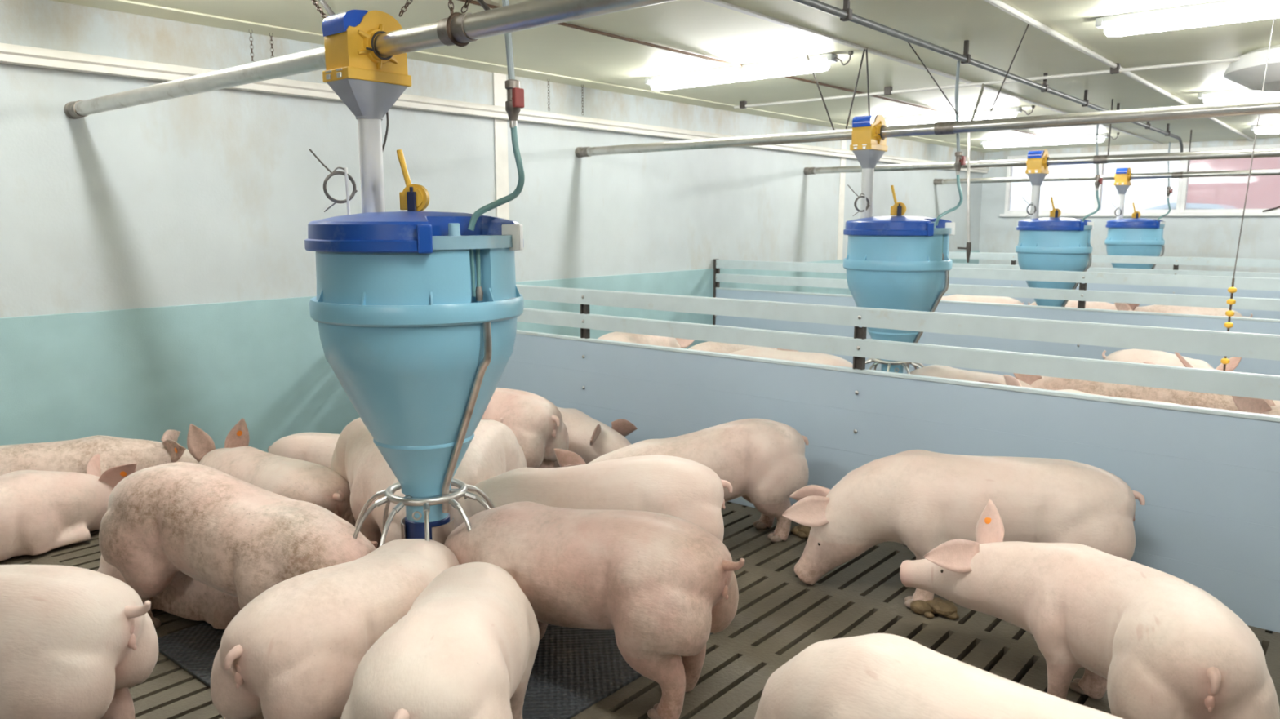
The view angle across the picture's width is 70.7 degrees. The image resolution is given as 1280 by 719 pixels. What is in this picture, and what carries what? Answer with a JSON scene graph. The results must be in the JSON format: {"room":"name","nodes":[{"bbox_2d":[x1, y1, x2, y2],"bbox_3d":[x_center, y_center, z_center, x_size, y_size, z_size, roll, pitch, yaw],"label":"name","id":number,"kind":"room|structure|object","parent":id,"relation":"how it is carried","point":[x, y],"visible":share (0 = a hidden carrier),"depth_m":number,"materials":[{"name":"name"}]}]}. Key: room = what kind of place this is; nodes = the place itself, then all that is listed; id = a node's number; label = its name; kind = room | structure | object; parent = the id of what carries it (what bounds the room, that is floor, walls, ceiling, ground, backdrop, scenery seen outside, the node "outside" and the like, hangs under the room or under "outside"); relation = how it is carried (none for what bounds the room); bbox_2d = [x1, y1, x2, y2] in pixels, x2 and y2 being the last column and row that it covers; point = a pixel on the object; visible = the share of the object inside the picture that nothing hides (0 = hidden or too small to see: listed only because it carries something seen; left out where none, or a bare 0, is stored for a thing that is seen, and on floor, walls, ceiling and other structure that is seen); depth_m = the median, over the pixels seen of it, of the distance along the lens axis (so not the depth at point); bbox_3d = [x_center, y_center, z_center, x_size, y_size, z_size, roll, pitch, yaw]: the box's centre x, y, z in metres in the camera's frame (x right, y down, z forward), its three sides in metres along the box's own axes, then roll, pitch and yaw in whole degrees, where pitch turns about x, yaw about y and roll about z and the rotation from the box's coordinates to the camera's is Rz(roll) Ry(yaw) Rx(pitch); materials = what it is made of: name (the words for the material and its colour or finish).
{"room":"pig barn","nodes":[
{"label":"pig barn","id":0,"kind":"room"},
{"bbox_2d":[0,0,984,318],"bbox_3d":[-2.180,-0.596,6.168,0.200,3.200,25.100,7,11,39],"label":"wall","id":1,"kind":"structure","parent":0,"point":[211,197],"depth_m":5.85,"materials":[{"name":"paint"}]},
{"bbox_2d":[63,0,675,119],"bbox_3d":[0.024,-0.948,2.313,8.000,0.090,0.090,7,11,39],"label":"pipe","id":2,"kind":"object","parent":1,"relation":"attached to","point":[467,27],"visible":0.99,"depth_m":2.93,"materials":[{"name":"metal"}]},
{"bbox_2d":[63,100,88,119],"bbox_3d":[-2.996,-1.333,4.806,0.130,0.090,0.090,7,11,39],"label":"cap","id":3,"kind":"object","parent":2,"relation":"attached to","point":[70,109],"depth_m":4.78,"materials":[{"name":"metal"}]},
{"bbox_2d":[0,249,979,453],"bbox_3d":[-0.814,-0.177,7.716,0.016,1.000,20.700,7,11,39],"label":"wainscoting","id":4,"kind":"structure","parent":1,"relation":"attached to","point":[144,373],"depth_m":5.47,"materials":[{"name":"paint"}]},
{"bbox_2d":[0,42,989,173],"bbox_3d":[-0.787,-1.988,7.400,0.105,0.095,20.680,7,11,39],"label":"trim","id":5,"kind":"structure","parent":1,"relation":"attached to","point":[11,54],"depth_m":5.92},
{"bbox_2d":[493,72,509,219],"bbox_3d":[-1.099,-1.435,7.182,0.010,1.650,0.130,7,11,39],"label":"trim","id":6,"kind":"structure","parent":1,"relation":"attached to","point":[500,92],"depth_m":7.14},
{"bbox_2d":[51,0,999,152],"bbox_3d":[-0.721,-2.284,7.312,0.260,0.012,20.700,7,11,39],"label":"trim","id":7,"kind":"structure","parent":1,"relation":"attached to","point":[122,6],"depth_m":6.50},
{"bbox_2d":[836,128,846,259],"bbox_3d":[2.582,-2.106,11.535,0.010,1.650,0.130,7,11,39],"label":"trim","id":8,"kind":"structure","parent":1,"relation":"attached to","point":[843,143],"depth_m":11.55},
{"bbox_2d":[574,98,1279,157],"bbox_3d":[2.538,-1.406,5.286,8.000,0.090,0.090,7,11,39],"label":"pipe","id":9,"kind":"object","parent":1,"relation":"attached to","point":[1273,105],"visible":1,"depth_m":5.58,"materials":[{"name":"metal"}]},
{"bbox_2d":[574,146,591,157],"bbox_3d":[-0.482,-1.791,7.779,0.130,0.090,0.090,7,11,39],"label":"socket","id":10,"kind":"object","parent":9,"relation":"attached to","point":[580,152],"depth_m":7.75,"materials":[{"name":"metal"}]},
{"bbox_2d":[804,147,1279,174],"bbox_3d":[5.051,-1.865,8.258,8.000,0.090,0.090,7,11,39],"label":"pipe","id":11,"kind":"object","parent":1,"relation":"attached to","point":[1261,153],"visible":1,"depth_m":8.84,"materials":[{"name":"metal"}]},
{"bbox_2d":[804,167,815,174],"bbox_3d":[2.032,-2.249,10.752,0.130,0.090,0.090,7,11,39],"label":"socket","id":12,"kind":"object","parent":11,"relation":"attached to","point":[807,171],"depth_m":10.72,"materials":[{"name":"metal"}]},
{"bbox_2d":[933,168,1279,184],"bbox_3d":[7.565,-2.323,11.231,8.000,0.090,0.090,7,11,39],"label":"pipe","id":13,"kind":"object","parent":1,"relation":"attached to","point":[1271,171],"visible":0.98,"depth_m":11.99,"materials":[{"name":"metal"}]},
{"bbox_2d":[933,178,942,184],"bbox_3d":[4.545,-2.707,13.725,0.130,0.090,0.090,7,11,39],"label":"socket","id":14,"kind":"object","parent":13,"relation":"attached to","point":[936,181],"depth_m":13.70,"materials":[{"name":"metal"}]},
{"bbox_2d":[0,502,1279,718],"bbox_3d":[4.129,1.537,1.354,16.400,0.450,25.390,7,11,39],"label":"floor","id":15,"kind":"structure","parent":0,"point":[779,615],"depth_m":3.32,"materials":[{"name":"concrete"}]},
{"bbox_2d":[0,453,137,561],"bbox_3d":[-2.924,0.700,4.076,0.480,0.344,1.447,5,10,31],"label":"pig","id":16,"kind":"object","parent":15,"relation":"on","point":[42,512],"visible":0.79,"depth_m":4.12},
{"bbox_2d":[0,564,158,718],"bbox_3d":[-1.988,0.849,2.420,1.446,0.603,0.414,0,9,3],"label":"pig","id":17,"kind":"object","parent":15,"relation":"on","point":[74,642],"visible":1,"depth_m":2.26},
{"bbox_2d":[0,429,199,475],"bbox_3d":[-2.910,0.596,4.633,1.466,0.378,0.488,-5,10,-30],"label":"pig","id":18,"kind":"object","parent":15,"relation":"on","point":[68,455],"visible":0.34,"depth_m":4.57},
{"bbox_2d":[98,462,376,627],"bbox_3d":[-1.395,0.740,3.245,1.266,0.668,0.421,4,9,22],"label":"pig","id":19,"kind":"object","parent":15,"relation":"on","point":[237,538],"visible":0.61,"depth_m":3.12},
{"bbox_2d":[186,417,355,526],"bbox_3d":[-1.872,0.594,4.377,1.446,0.462,0.501,6,11,35],"label":"pig","id":20,"kind":"object","parent":15,"relation":"on","point":[319,485],"visible":0.44,"depth_m":4.14},
{"bbox_2d":[267,432,340,469],"bbox_3d":[-1.583,0.568,5.193,1.193,0.272,0.408,1,9,6],"label":"pig","id":21,"kind":"object","parent":15,"relation":"on","point":[318,448],"visible":0.15,"depth_m":5.10},
{"bbox_2d":[210,538,459,718],"bbox_3d":[-0.808,0.842,2.754,0.388,0.592,1.141,3,9,17],"label":"pig","id":22,"kind":"object","parent":15,"relation":"on","point":[295,651],"visible":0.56,"depth_m":2.31},
{"bbox_2d":[331,417,395,548],"bbox_3d":[-1.092,0.632,3.987,0.408,0.651,1.229,-4,10,-26],"label":"pig","id":23,"kind":"object","parent":15,"relation":"on","point":[356,458],"visible":0.23,"depth_m":3.73},
{"bbox_2d":[157,622,712,718],"bbox_3d":[-0.717,1.002,3.306,1.505,0.012,1.460,7,11,39],"label":"rubber mat","id":24,"kind":"object","parent":15,"relation":"on","point":[573,669],"visible":0.06,"depth_m":3.06,"materials":[{"name":"rubber"}]},
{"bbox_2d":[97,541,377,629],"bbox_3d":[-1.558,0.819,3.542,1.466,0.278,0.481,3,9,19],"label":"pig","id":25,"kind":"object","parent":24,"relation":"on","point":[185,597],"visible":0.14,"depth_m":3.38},
{"bbox_2d":[304,149,524,546],"bbox_3d":[-0.754,0.150,3.139,0.718,1.720,0.715,7,11,39],"label":"hopper","id":26,"kind":"object","parent":24,"relation":"on","point":[415,311],"visible":0.88,"depth_m":2.87,"materials":[{"name":"blue plastic"}]},
{"bbox_2d":[321,9,411,213],"bbox_3d":[-0.944,-0.833,3.146,0.202,0.718,0.260,7,11,39],"label":"dispenser","id":27,"kind":"object","parent":26,"relation":"on","point":[369,83],"visible":0.91,"depth_m":3.08,"materials":[{"name":"yellow plastic"}]},
{"bbox_2d":[448,455,733,542],"bbox_3d":[-0.260,0.691,3.526,1.244,0.623,0.409,0,9,-2],"label":"pig","id":28,"kind":"object","parent":24,"relation":"on","point":[687,490],"visible":0.31,"depth_m":3.38},
{"bbox_2d":[444,501,744,718],"bbox_3d":[-0.224,0.793,2.994,1.248,0.663,0.408,5,10,30],"label":"pig","id":29,"kind":"object","parent":24,"relation":"on","point":[664,584],"visible":0.72,"depth_m":2.73},
{"bbox_2d":[340,562,539,718],"bbox_3d":[-0.491,0.872,2.475,0.395,0.624,1.203,0,9,0],"label":"pig","id":30,"kind":"object","parent":15,"relation":"on","point":[466,647],"visible":1,"depth_m":2.06},
{"bbox_2d":[384,417,526,543],"bbox_3d":[-0.791,0.647,3.873,0.409,0.646,1.272,1,9,8],"label":"pig","id":31,"kind":"object","parent":15,"relation":"on","point":[495,450],"visible":0.17,"depth_m":3.86},
{"bbox_2d":[480,387,568,468],"bbox_3d":[-1.017,0.430,5.025,1.474,0.638,0.420,6,11,33],"label":"pig","id":32,"kind":"object","parent":15,"relation":"on","point":[538,426],"visible":0.22,"depth_m":4.60},
{"bbox_2d":[554,407,637,467],"bbox_3d":[-0.484,0.476,5.312,1.465,0.407,0.478,7,11,38],"label":"pig","id":33,"kind":"object","parent":15,"relation":"on","point":[589,438],"visible":0.14,"depth_m":4.98},
{"bbox_2d":[597,331,694,348],"bbox_3d":[0.016,0.029,7.731,0.411,0.600,1.418,6,11,33],"label":"pig","id":34,"kind":"object","parent":15,"relation":"on","point":[679,343],"visible":0.16,"depth_m":7.53},
{"bbox_2d":[553,418,808,542],"bbox_3d":[0.163,0.586,4.209,1.335,0.576,0.397,-2,9,-14],"label":"pig","id":35,"kind":"object","parent":15,"relation":"on","point":[764,462],"visible":0.47,"depth_m":4.14},
{"bbox_2d":[688,341,798,353],"bbox_3d":[0.775,0.125,7.108,0.411,0.600,1.418,8,12,41],"label":"pig","id":36,"kind":"object","parent":15,"relation":"on","point":[717,347],"visible":0.07,"depth_m":6.76},
{"bbox_2d":[729,346,853,368],"bbox_3d":[0.952,0.222,6.482,1.442,0.600,0.412,7,11,39],"label":"pig","id":37,"kind":"object","parent":15,"relation":"on","point":[760,352],"visible":0.15,"depth_m":6.24},
{"bbox_2d":[791,524,811,538],"bbox_3d":[0.808,0.816,4.336,0.155,0.076,0.118,-1,9,-4],"label":"pile","id":38,"kind":"object","parent":15,"relation":"on","point":[802,531],"visible":0.48,"depth_m":4.30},
{"bbox_2d":[496,284,1279,633],"bbox_3d":[1.033,0.291,4.347,7.188,1.100,0.060,7,11,39],"label":"wall","id":39,"kind":"structure","parent":15,"relation":"on","point":[1208,479],"depth_m":3.94,"materials":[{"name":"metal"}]},
{"bbox_2d":[843,184,955,373],"bbox_3d":[1.733,-0.312,6.134,0.718,1.720,0.715,7,11,39],"label":"hopper","id":40,"kind":"object","parent":15,"relation":"on","point":[899,262],"visible":0.68,"depth_m":5.84,"materials":[{"name":"plastic"}]},
{"bbox_2d":[849,114,887,218],"bbox_3d":[1.552,-1.293,6.133,0.202,0.718,0.260,7,11,39],"label":"dispenser","id":41,"kind":"object","parent":40,"relation":"on","point":[868,144],"visible":0.93,"depth_m":6.05,"materials":[{"name":"yellow plastic"}]},
{"bbox_2d":[910,597,959,619],"bbox_3d":[1.135,0.955,3.496,0.174,0.056,0.147,1,9,9],"label":"pile","id":42,"kind":"object","parent":15,"relation":"on","point":[948,609],"visible":0.99,"depth_m":3.45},
{"bbox_2d":[754,633,1123,718],"bbox_3d":[0.667,0.981,1.867,0.408,0.696,1.237,-8,12,-42],"label":"pig","id":43,"kind":"object","parent":15,"relation":"on","point":[874,676],"visible":1,"depth_m":1.86},
{"bbox_2d":[782,449,1145,608],"bbox_3d":[1.245,0.671,3.572,1.329,0.603,0.408,2,9,16],"label":"pig","id":44,"kind":"object","parent":15,"relation":"on","point":[921,500],"visible":0.78,"depth_m":3.41},
{"bbox_2d":[909,364,1034,388],"bbox_3d":[2.034,0.340,5.812,0.386,0.570,1.288,-5,10,-30],"label":"pig","id":45,"kind":"object","parent":15,"relation":"on","point":[934,371],"visible":0.09,"depth_m":5.68},
{"bbox_2d":[940,294,1030,305],"bbox_3d":[4.042,-0.510,11.183,1.469,0.616,0.412,6,11,33],"label":"pig","id":46,"kind":"object","parent":15,"relation":"on","point":[983,299],"visible":0.11,"depth_m":10.95},
{"bbox_2d":[712,258,1279,377],"bbox_3d":[3.550,-0.167,7.324,7.188,1.100,0.060,7,11,39],"label":"wall","id":47,"kind":"structure","parent":15,"relation":"on","point":[1246,325],"depth_m":7.45,"materials":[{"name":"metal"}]},
{"bbox_2d":[1015,196,1093,306],"bbox_3d":[4.178,-0.779,9.164,0.718,1.720,0.715,7,11,39],"label":"hopper","id":48,"kind":"object","parent":15,"relation":"on","point":[1055,243],"visible":0.56,"depth_m":8.87,"materials":[{"name":"plastic"}]},
{"bbox_2d":[1025,149,1048,218],"bbox_3d":[4.020,-1.757,9.144,0.202,0.718,0.260,7,11,39],"label":"dispenser","id":49,"kind":"object","parent":48,"relation":"on","point":[1037,171],"visible":0.99,"depth_m":9.06,"materials":[{"name":"yellow plastic"}]},
{"bbox_2d":[1081,124,1102,222],"bbox_3d":[4.470,-1.866,8.868,0.174,1.054,0.100,-5,10,-31],"label":"hose","id":50,"kind":"object","parent":48,"relation":"on","point":[1098,181],"visible":0.91,"depth_m":8.90,"materials":[{"name":"rubber"}]},
{"bbox_2d":[978,374,1179,404],"bbox_3d":[2.385,0.468,4.834,0.412,0.616,1.458,-8,12,-42],"label":"pig","id":51,"kind":"object","parent":15,"relation":"on","point":[1010,380],"visible":0.02,"depth_m":5.06},
{"bbox_2d":[1022,300,1139,310],"bbox_3d":[5.124,-0.402,10.316,1.466,0.665,0.412,6,11,34],"label":"pig","id":52,"kind":"object","parent":15,"relation":"on","point":[1070,304],"visible":0.11,"depth_m":10.15},
{"bbox_2d":[899,499,1279,718],"bbox_3d":[1.311,0.822,2.701,0.511,0.569,1.198,-3,9,-21],"label":"pig","id":53,"kind":"object","parent":15,"relation":"on","point":[1160,646],"visible":0.96,"depth_m":2.51},
{"bbox_2d":[942,251,1279,319],"bbox_3d":[6.066,-0.626,10.300,7.188,1.100,0.060,7,11,39],"label":"wall","id":54,"kind":"structure","parent":15,"relation":"on","point":[1242,262],"depth_m":10.33,"materials":[{"name":"metal"}]},
{"bbox_2d":[1013,373,1238,411],"bbox_3d":[2.832,0.374,5.440,1.469,0.616,0.412,7,11,37],"label":"pig","id":55,"kind":"object","parent":15,"relation":"on","point":[1177,397],"visible":0.15,"depth_m":5.21},
{"bbox_2d":[1104,202,1165,269],"bbox_3d":[6.645,-1.243,12.175,0.718,1.720,0.715,7,11,39],"label":"hopper","id":56,"kind":"object","parent":15,"relation":"on","point":[1135,236],"visible":0.54,"depth_m":11.87,"materials":[{"name":"plastic"}]},
{"bbox_2d":[1113,167,1132,219],"bbox_3d":[6.491,-2.221,12.152,0.202,0.718,0.260,7,11,39],"label":"dispenser","id":57,"kind":"object","parent":56,"relation":"on","point":[1122,179],"visible":1,"depth_m":12.07,"materials":[{"name":"yellow plastic"}]},
{"bbox_2d":[1156,142,1173,221],"bbox_3d":[6.938,-2.330,11.879,0.174,1.054,0.100,-5,10,-31],"label":"hose","id":58,"kind":"object","parent":56,"relation":"on","point":[1169,192],"visible":0.88,"depth_m":11.91,"materials":[{"name":"rubber"}]},
{"bbox_2d":[1102,348,1241,371],"bbox_3d":[3.611,0.232,6.103,0.475,0.696,1.399,-1,9,-3],"label":"pig","id":59,"kind":"object","parent":15,"relation":"on","point":[1138,356],"visible":0.09,"depth_m":6.17},
{"bbox_2d":[1114,302,1253,317],"bbox_3d":[5.782,-0.304,9.846,1.469,0.616,0.412,5,10,31],"label":"pig","id":60,"kind":"object","parent":15,"relation":"on","point":[1120,306],"visible":0.16,"depth_m":9.67},
{"bbox_2d":[1142,360,1279,405],"bbox_3d":[3.476,0.390,5.340,0.412,0.616,1.469,-7,11,-40],"label":"pig","id":61,"kind":"object","parent":15,"relation":"on","point":[1277,402],"visible":0.02,"depth_m":5.03},
{"bbox_2d":[1231,395,1279,415],"bbox_3d":[3.579,0.524,4.473,1.469,0.616,0.412,8,12,43],"label":"pig","id":62,"kind":"object","parent":15,"relation":"on","point":[1259,406],"visible":0.25,"depth_m":4.68},
{"bbox_2d":[127,0,1279,151],"bbox_3d":[4.036,-1.337,0.799,16.400,0.100,25.100,7,11,39],"label":"ceiling","id":63,"kind":"structure","parent":0,"point":[994,36],"depth_m":6.13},
{"bbox_2d":[248,29,253,62],"bbox_3d":[-2.347,-1.867,5.455,0.017,0.261,0.017,2,9,15],"label":"chain","id":64,"kind":"object","parent":63,"relation":"hanging from","point":[251,52],"visible":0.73,"depth_m":5.45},
{"bbox_2d":[269,32,274,57],"bbox_3d":[-2.264,-1.883,5.553,0.017,0.261,0.017,2,9,15],"label":"chain","id":65,"kind":"object","parent":63,"relation":"hanging from","point":[272,51],"visible":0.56,"depth_m":5.54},
{"bbox_2d":[311,0,326,18],"bbox_3d":[-1.261,-1.368,3.334,0.561,0.621,0.102,7,11,39],"label":"chain","id":66,"kind":"object","parent":63,"relation":"hanging from","point":[316,4],"visible":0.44,"depth_m":3.25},
{"bbox_2d":[318,0,334,15],"bbox_3d":[-1.238,-1.409,3.349,0.612,0.548,0.018,7,11,39],"label":"strap","id":67,"kind":"object","parent":63,"relation":"hanging from","point":[323,2],"visible":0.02,"depth_m":3.28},
{"bbox_2d":[399,0,413,17],"bbox_3d":[-0.589,-1.386,2.908,0.632,0.456,0.019,7,11,38],"label":"chain","id":68,"kind":"object","parent":63,"relation":"hanging from","point":[405,6],"visible":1,"depth_m":3.11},
{"bbox_2d":[445,0,469,46],"bbox_3d":[-0.605,-1.285,2.792,0.131,0.622,0.102,7,11,39],"label":"clamp","id":69,"kind":"object","parent":63,"relation":"hanging from","point":[453,14],"visible":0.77,"depth_m":2.77,"materials":[{"name":"metal"}]},
{"bbox_2d":[461,0,471,13],"bbox_3d":[-0.356,-1.300,2.579,0.500,0.525,0.019,7,11,39],"label":"chain","id":70,"kind":"object","parent":63,"relation":"hanging from","point":[465,6],"visible":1,"depth_m":2.76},
{"bbox_2d":[476,0,489,10],"bbox_3d":[-0.656,-1.332,2.881,0.571,0.537,0.016,8,12,41],"label":"strap","id":71,"kind":"object","parent":63,"relation":"hanging from","point":[482,3],"visible":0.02,"depth_m":2.75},
{"bbox_2d":[547,80,550,111],"bbox_3d":[-0.744,-2.160,7.351,0.017,0.261,0.017,2,9,15],"label":"chain","id":72,"kind":"object","parent":63,"relation":"hanging from","point":[548,81],"visible":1,"depth_m":7.35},
{"bbox_2d":[581,84,583,115],"bbox_3d":[-0.487,-2.206,7.654,0.017,0.261,0.017,2,9,15],"label":"chain","id":73,"kind":"object","parent":63,"relation":"hanging from","point":[581,84],"visible":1,"depth_m":7.65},
{"bbox_2d":[644,50,853,90],"bbox_3d":[0.763,-2.151,6.763,1.818,0.121,0.090,7,11,39],"label":"ceiling light","id":74,"kind":"object","parent":63,"relation":"attached to","point":[820,63],"visible":1,"depth_m":6.70,"materials":[{"name":"grey plastic"}]},
{"bbox_2d":[650,59,830,90],"bbox_3d":[0.710,-2.140,6.810,1.590,0.086,0.086,7,11,39],"label":"diffuser","id":75,"kind":"object","parent":74,"relation":"attached to","point":[776,68],"depth_m":6.75,"materials":[{"name":"white"}]},
{"bbox_2d":[457,0,1080,145],"bbox_3d":[0.393,-2.117,6.264,0.059,0.020,19.500,7,11,39],"label":"conduit","id":76,"kind":"object","parent":63,"relation":"attached to","point":[473,2],"visible":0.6,"depth_m":6.28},
{"bbox_2d":[806,54,834,129],"bbox_3d":[1.260,-1.863,6.295,0.241,0.540,0.012,7,11,39],"label":"strap","id":77,"kind":"object","parent":63,"relation":"hanging from","point":[807,56],"visible":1,"depth_m":6.29,"materials":[{"name":"metal"}]},
{"bbox_2d":[845,47,866,128],"bbox_3d":[1.463,-1.837,6.128,0.132,0.538,0.012,7,11,39],"label":"strap","id":78,"kind":"object","parent":63,"relation":"hanging from","point":[864,51],"visible":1,"depth_m":6.12,"materials":[{"name":"metal"}]},
{"bbox_2d":[865,48,870,115],"bbox_3d":[1.537,-1.876,6.085,0.052,0.446,0.012,7,11,39],"label":"strap","id":79,"kind":"object","parent":63,"relation":"hanging from","point":[866,50],"visible":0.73,"depth_m":6.08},
{"bbox_2d":[907,42,962,120],"bbox_3d":[1.827,-1.761,5.633,0.430,0.540,0.008,-1,9,-5],"label":"strap","id":80,"kind":"object","parent":63,"relation":"hanging from","point":[908,42],"visible":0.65,"depth_m":5.64,"materials":[{"name":"metal"}]},
{"bbox_2d":[884,105,1035,126],"bbox_3d":[3.295,-2.603,9.696,1.818,0.121,0.090,7,11,39],"label":"ceiling light","id":81,"kind":"object","parent":63,"relation":"attached to","point":[1006,112],"visible":0.73,"depth_m":9.62,"materials":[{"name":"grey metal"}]},
{"bbox_2d":[885,110,1016,126],"bbox_3d":[3.241,-2.592,9.742,1.590,0.086,0.086,7,11,39],"label":"diffuser","id":82,"kind":"object","parent":81,"relation":"attached to","point":[966,115],"depth_m":9.68,"materials":[{"name":"white"}]},
{"bbox_2d":[733,57,1240,108],"bbox_3d":[3.845,-2.122,6.443,7.600,0.068,0.044,7,11,39],"label":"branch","id":83,"kind":"object","parent":63,"relation":"attached to","point":[887,90],"visible":0.95,"depth_m":7.22,"materials":[{"name":"grey"}]},
{"bbox_2d":[957,83,984,262],"bbox_3d":[2.693,-1.508,7.233,0.104,1.437,0.445,6,11,36],"label":"pipe","id":84,"kind":"object","parent":83,"relation":"hanging from","point":[968,247],"visible":0.94,"depth_m":7.12,"materials":[{"name":"metal"}]},
{"bbox_2d":[792,0,1183,152],"bbox_3d":[1.181,-1.748,4.742,0.050,0.285,18.116,7,11,39],"label":"pipe","id":85,"kind":"object","parent":63,"relation":"attached to","point":[846,14],"visible":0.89,"depth_m":5.65,"materials":[{"name":"metal"}]},
{"bbox_2d":[467,0,524,231],"bbox_3d":[-0.461,-0.937,2.844,0.174,1.054,0.100,-5,10,-31],"label":"hose","id":86,"kind":"object","parent":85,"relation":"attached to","point":[515,95],"visible":0.96,"depth_m":2.89,"materials":[{"name":"rubber"}]},
{"bbox_2d":[935,60,965,226],"bbox_3d":[2.026,-1.399,5.838,0.174,1.054,0.100,-5,10,-31],"label":"hose","id":87,"kind":"object","parent":85,"relation":"attached to","point":[960,162],"visible":0.95,"depth_m":5.87,"materials":[{"name":"rubber"}]},
{"bbox_2d":[986,23,1029,119],"bbox_3d":[2.218,-1.731,5.440,0.008,0.539,0.276,-5,10,-28],"label":"strap","id":88,"kind":"object","parent":63,"relation":"hanging from","point":[1028,24],"visible":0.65,"depth_m":5.43,"materials":[{"name":"metal"}]},
{"bbox_2d":[979,132,1119,147],"bbox_3d":[5.639,-3.034,12.499,1.818,0.121,0.090,7,11,39],"label":"ceiling light","id":89,"kind":"object","parent":63,"relation":"attached to","point":[1086,138],"visible":0.98,"depth_m":12.48,"materials":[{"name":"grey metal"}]},
{"bbox_2d":[983,136,1104,147],"bbox_3d":[5.586,-3.024,12.546,1.590,0.086,0.086,7,11,39],"label":"diffuser","id":90,"kind":"object","parent":89,"relation":"attached to","point":[1028,141],"depth_m":12.53,"materials":[{"name":"white"}]},
{"bbox_2d":[1107,98,1113,155],"bbox_3d":[4.514,-2.227,8.657,0.013,0.535,0.013,-5,10,-27],"label":"strap","id":91,"kind":"object","parent":63,"relation":"hanging from","point":[1112,99],"visible":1,"depth_m":8.66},
{"bbox_2d":[983,0,1253,141],"bbox_3d":[2.088,-1.915,4.994,0.034,0.036,20.700,7,11,39],"label":"trim","id":92,"kind":"structure","parent":63,"relation":"attached to","point":[999,4],"depth_m":5.97,"materials":[{"name":"grey"}]},
{"bbox_2d":[1095,0,1279,36],"bbox_3d":[3.328,-1.820,4.619,1.818,0.121,0.090,7,11,39],"label":"ceiling light","id":93,"kind":"object","parent":63,"relation":"attached to","point":[1226,11],"visible":1,"depth_m":4.87,"materials":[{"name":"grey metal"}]},
{"bbox_2d":[1186,129,1191,172],"bbox_3d":[7.066,-2.680,11.598,0.013,0.535,0.013,-5,10,-27],"label":"strap","id":94,"kind":"object","parent":63,"relation":"hanging from","point":[1191,130],"visible":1,"depth_m":11.58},
{"bbox_2d":[1197,88,1279,103],"bbox_3d":[5.756,-2.279,7.598,1.818,0.121,0.090,7,11,39],"label":"ceiling light","id":95,"kind":"object","parent":63,"relation":"attached to","point":[1239,94],"visible":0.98,"depth_m":7.97,"materials":[{"name":"white plastic"}]},
{"bbox_2d":[1220,17,1275,370],"bbox_3d":[3.555,-0.941,5.288,0.098,2.050,0.047,7,11,39],"label":"toy","id":96,"kind":"object","parent":63,"relation":"hanging from","point":[1232,290],"visible":0.8,"depth_m":5.36,"materials":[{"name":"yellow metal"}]},
{"bbox_2d":[1223,44,1279,92],"bbox_3d":[4.690,-1.996,6.144,1.200,0.225,1.200,7,11,39],"label":"ventilation duct","id":97,"kind":"object","parent":63,"relation":"attached to","point":[1248,72],"visible":0.93,"depth_m":6.10,"materials":[{"name":"white plastic"}]},
{"bbox_2d":[1250,123,1279,133],"bbox_3d":[8.148,-2.715,10.427,1.818,0.121,0.090,7,11,39],"label":"ceiling light","id":98,"kind":"object","parent":63,"relation":"attached to","point":[1274,128],"visible":0.91,"depth_m":10.87,"materials":[{"name":"white plastic"}]},
{"bbox_2d":[1254,126,1279,133],"bbox_3d":[8.095,-2.705,10.473,1.590,0.086,0.086,7,11,39],"label":"diffuser","id":99,"kind":"object","parent":98,"relation":"attached to","point":[1260,130],"depth_m":10.87,"materials":[{"name":"white"}]},
{"bbox_2d":[978,137,1279,272],"bbox_3d":[12.096,-1.250,10.414,16.200,3.200,0.200,7,11,39],"label":"wall","id":100,"kind":"structure","parent":0,"point":[1211,237],"depth_m":13.55,"materials":[{"name":"paint"}]},
{"bbox_2d":[702,0,1163,144],"bbox_3d":[1.207,-2.038,5.720,0.045,0.014,20.700,7,11,39],"label":"trim","id":101,"kind":"structure","parent":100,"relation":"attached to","point":[719,2],"depth_m":6.08,"materials":[{"name":"grey"}]},
{"bbox_2d":[1004,151,1099,213],"bbox_3d":[6.689,-2.852,14.666,1.400,0.950,0.150,7,11,39],"label":"window","id":102,"kind":"structure","parent":100,"relation":"in","point":[1010,169],"depth_m":14.69,"materials":[{"name":"white plastic"}]},
{"bbox_2d":[1094,148,1185,213],"bbox_3d":[7.675,-2.726,13.851,1.170,0.950,0.150,7,11,39],"label":"window","id":103,"kind":"structure","parent":100,"relation":"in","point":[1101,166],"depth_m":13.75,"materials":[{"name":"white plastic"}]},
{"bbox_2d":[1000,213,1279,216],"bbox_3d":[7.693,-2.216,13.809,4.270,0.045,0.070,7,11,39],"label":"trim","id":104,"kind":"structure","parent":100,"relation":"attached to","point":[1109,214],"depth_m":13.54,"materials":[{"name":"white plastic"}]},
{"bbox_2d":[1179,143,1279,213],"bbox_3d":[8.717,-2.590,12.964,1.580,0.950,0.192,7,11,39],"label":"window","id":105,"kind":"structure","parent":100,"relation":"in","point":[1185,180],"depth_m":13.15,"materials":[{"name":"white plastic"}]},
{"label":"outside","id":106,"kind":"structure","parent":0,"visible":0},
{"bbox_3d":[20.084,-3.345,32.543,60.000,0.300,44.100,7,11,39],"label":"ground","id":107,"kind":"structure","parent":106,"visible":0},
{"bbox_2d":[1143,202,1236,209],"bbox_3d":[9.922,-2.024,17.011,4.350,1.820,1.800,7,11,39],"label":"car","id":108,"kind":"object","parent":107,"relation":"on","point":[1173,205],"visible":0.02,"depth_m":15.95,"materials":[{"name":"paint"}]},
{"bbox_2d":[1186,156,1279,208],"bbox_3d":[17.806,-4.772,19.151,10.600,6.600,6.000,7,11,39],"label":"barn","id":109,"kind":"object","parent":107,"relation":"on","point":[1264,191],"visible":0.02,"depth_m":19.91,"materials":[{"name":"red"}]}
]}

